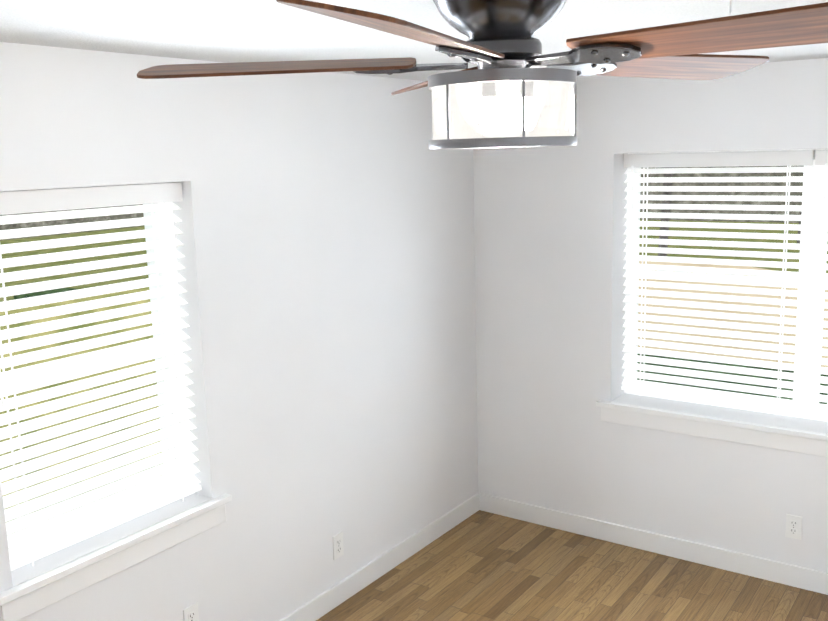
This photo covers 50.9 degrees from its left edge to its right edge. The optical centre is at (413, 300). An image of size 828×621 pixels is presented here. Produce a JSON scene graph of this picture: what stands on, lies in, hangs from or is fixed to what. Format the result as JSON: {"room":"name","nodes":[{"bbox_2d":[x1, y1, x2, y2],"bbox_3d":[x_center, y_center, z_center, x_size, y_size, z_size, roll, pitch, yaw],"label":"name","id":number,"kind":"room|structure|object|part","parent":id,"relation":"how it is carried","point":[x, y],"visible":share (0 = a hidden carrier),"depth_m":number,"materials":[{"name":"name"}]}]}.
{"room":"empty bedroom","nodes":[
{"label":"empty bedroom","id":0,"kind":"room"},
{"bbox_2d":[0,42,477,620],"bbox_3d":[-1.343,0.445,2.765,0.240,2.440,6.060,5,12,35],"label":"wall","id":1,"kind":"structure","parent":0,"point":[326,238],"depth_m":3.68,"materials":[{"name":"paint"}]},
{"bbox_2d":[2,182,190,541],"bbox_3d":[-1.183,0.217,3.064,0.129,1.230,0.827,5,12,35],"label":"window","id":2,"kind":"structure","parent":1,"relation":"in","point":[158,213],"depth_m":3.29,"materials":[{"name":"white plastic"}]},
{"bbox_2d":[0,182,201,570],"bbox_3d":[-1.096,0.220,3.003,0.065,1.211,0.819,5,12,35],"label":"window blind","id":3,"kind":"object","parent":2,"relation":"attached to","point":[84,522],"visible":1,"depth_m":2.99,"materials":[{"name":"white plastic"}]},
{"bbox_3d":[-1.114,-0.343,2.909,0.056,0.070,0.819,5,12,35],"label":"rail","id":4,"kind":"part","parent":3,"relation":"part of","materials":[{"name":"white plastic"}]},
{"bbox_2d":[0,493,231,620],"bbox_3d":[-1.052,0.887,3.097,0.146,0.108,0.963,5,12,35],"label":"sill","id":5,"kind":"structure","parent":1,"relation":"attached to","point":[30,597],"depth_m":2.99,"materials":[{"name":"white"}]},
{"bbox_2d":[183,602,198,620],"bbox_3d":[-0.856,1.230,3.352,0.009,0.115,0.070,5,12,35],"label":"electrical outlet","id":6,"kind":"object","parent":1,"relation":"attached to","point":[190,613],"visible":1,"depth_m":3.35,"materials":[{"name":"white plastic"}]},
{"bbox_2d":[332,532,343,559],"bbox_3d":[-0.353,1.146,4.068,0.009,0.115,0.070,5,12,35],"label":"electrical outlet","id":7,"kind":"object","parent":1,"relation":"attached to","point":[338,549],"visible":1,"depth_m":4.06,"materials":[{"name":"white plastic"}]},
{"bbox_2d":[279,492,479,620],"bbox_3d":[-1.208,1.605,2.888,0.014,0.105,5.580,5,12,35],"label":"baseboard","id":8,"kind":"structure","parent":1,"relation":"attached to","point":[332,597],"depth_m":4.35,"materials":[{"name":"white wood"}]},
{"bbox_2d":[0,0,827,80],"bbox_3d":[0.138,-0.651,1.510,3.930,0.060,6.060,5,12,35],"label":"ceiling","id":9,"kind":"structure","parent":0,"point":[230,31],"depth_m":2.44,"materials":[{"name":"white paint"}]},
{"bbox_2d":[137,0,827,148],"bbox_3d":[0.172,-0.446,1.524,1.267,0.350,1.280,5,12,35],"label":"ceiling fan","id":10,"kind":"object","parent":9,"relation":"hanging from","point":[501,48],"visible":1,"depth_m":1.48,"materials":[{"name":"brown wood"}]},
{"bbox_3d":[-0.253,-0.428,1.598,0.516,0.006,0.150,-1,23,5],"label":"blade","id":11,"kind":"part","parent":10,"relation":"part of","materials":[{"name":"brown wood"}]},
{"label":"blade","id":12,"kind":"part","parent":10,"relation":"part of","materials":[{"name":"brown wood"}]},
{"bbox_3d":[0.063,-0.497,1.957,0.150,0.006,0.516,-17,13,-11],"label":"blade","id":13,"kind":"part","parent":10,"relation":"part of","materials":[{"name":"brown wood"}]},
{"bbox_3d":[0.159,-0.339,1.578,0.254,0.112,0.254,5,12,35],"label":"glass","id":14,"kind":"part","parent":10,"relation":"part of","materials":[{"name":"white glass"}]},
{"label":"blade","id":15,"kind":"part","parent":10,"relation":"part of","materials":[{"name":"brown wood"}]},
{"bbox_3d":[0.468,-0.396,1.296,0.516,0.006,0.150,7,0,40],"label":"blade","id":16,"kind":"part","parent":10,"relation":"part of","materials":[{"name":"brown wood"}]},
{"bbox_2d":[729,0,731,13],"bbox_3d":[0.663,-0.646,1.823,0.244,0.089,0.244,5,12,35],"label":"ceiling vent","id":17,"kind":"object","parent":9,"relation":"in","point":[730,5],"visible":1,"depth_m":1.83,"materials":[{"name":"white"}]},
{"bbox_2d":[316,510,827,620],"bbox_3d":[0.204,1.813,1.927,3.930,0.060,6.060,5,12,35],"label":"floor","id":18,"kind":"structure","parent":0,"point":[479,565],"depth_m":4.20,"materials":[{"name":"brown wood"}]},
{"bbox_2d":[472,58,827,572],"bbox_3d":[1.833,0.139,4.066,3.450,2.440,0.240,5,12,35],"label":"wall","id":19,"kind":"structure","parent":0,"point":[550,228],"depth_m":4.52,"materials":[{"name":"paint"}]},
{"bbox_2d":[479,493,827,594],"bbox_3d":[1.787,1.309,4.161,3.410,0.105,0.014,5,12,35],"label":"baseboard","id":20,"kind":"structure","parent":19,"relation":"attached to","point":[768,569],"depth_m":4.50,"materials":[{"name":"white wood"}]},
{"bbox_2d":[596,400,827,456],"bbox_3d":[1.817,0.638,4.115,1.946,0.108,0.221,5,12,35],"label":"sill","id":21,"kind":"structure","parent":19,"relation":"attached to","point":[781,438],"depth_m":4.23,"materials":[{"name":"white wood"}]},
{"bbox_2d":[624,149,827,420],"bbox_3d":[1.877,-0.067,4.111,1.810,1.280,0.054,5,12,35],"label":"window","id":22,"kind":"structure","parent":19,"relation":"in","point":[814,194],"depth_m":4.16,"materials":[{"name":"white plastic"}]},
{"bbox_2d":[621,149,827,421],"bbox_3d":[1.838,-0.062,4.055,1.802,1.261,0.065,5,12,35],"label":"window blind","id":23,"kind":"object","parent":22,"relation":"attached to","point":[657,162],"visible":1,"depth_m":4.27,"materials":[{"name":"white plastic"}]},
{"bbox_3d":[1.453,-0.683,4.215,0.897,0.070,0.056,5,12,35],"label":"rail","id":24,"kind":"part","parent":23,"relation":"part of","materials":[{"name":"white plastic"}]},
{"bbox_3d":[2.196,-0.616,3.701,0.897,0.070,0.056,5,12,35],"label":"rail","id":25,"kind":"part","parent":23,"relation":"part of","materials":[{"name":"white plastic"}]},
{"bbox_2d":[785,514,801,539],"bbox_3d":[1.794,1.071,4.114,0.070,0.115,0.009,5,12,35],"label":"electrical outlet","id":26,"kind":"object","parent":19,"relation":"attached to","point":[793,526],"visible":1,"depth_m":4.11,"materials":[{"name":"white plastic"}]},
{"label":"outside","id":27,"kind":"structure","parent":0,"visible":0},
{"bbox_2d":[0,220,827,535],"bbox_3d":[5.876,0.120,12.952,120.000,0.100,110.000,5,12,35],"label":"ground","id":28,"kind":"structure","parent":27,"point":[64,262],"depth_m":21.58,"materials":[{"name":"green plant"}]},
{"bbox_2d":[0,204,144,240],"bbox_3d":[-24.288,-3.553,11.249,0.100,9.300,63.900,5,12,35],"label":"tree","id":29,"kind":"object","parent":28,"relation":"on","point":[65,221],"depth_m":29.51,"materials":[{"name":"plant"}]},
{"bbox_2d":[0,287,161,509],"bbox_3d":[-3.848,1.035,4.825,0.600,1.320,7.500,5,12,35],"label":"lawn","id":30,"kind":"structure","parent":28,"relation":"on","point":[72,328],"depth_m":6.34,"materials":[{"name":"green plant"}]},
{"bbox_2d":[14,288,827,403],"bbox_3d":[2.113,0.916,5.849,16.000,0.900,0.600,5,12,35],"label":"hedge","id":31,"kind":"object","parent":28,"relation":"on","point":[33,294],"depth_m":5.78,"materials":[{"name":"green plant"}]},
{"bbox_2d":[658,167,673,255],"bbox_3d":[5.755,-4.493,17.387,3.184,7.532,4.105,5,12,35],"label":"tree","id":32,"kind":"object","parent":28,"relation":"on","point":[665,211],"depth_m":17.88,"materials":[{"name":"green plant"}]},
{"bbox_2d":[640,166,803,222],"bbox_3d":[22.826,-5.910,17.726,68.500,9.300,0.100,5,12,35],"label":"tree","id":33,"kind":"object","parent":28,"relation":"on","point":[730,193],"depth_m":27.33,"materials":[{"name":"grey plant"}]},
{"bbox_2d":[638,261,827,367],"bbox_3d":[2.750,0.306,8.630,3.600,1.140,2.200,5,12,35],"label":"shed","id":34,"kind":"object","parent":28,"relation":"on","point":[725,302],"depth_m":7.54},
{"bbox_2d":[797,192,802,243],"bbox_3d":[9.578,-4.745,19.535,3.245,7.108,5.162,5,12,35],"label":"tree","id":35,"kind":"object","parent":28,"relation":"on","point":[798,241],"depth_m":19.69,"materials":[{"name":"green plant"}]}
]}

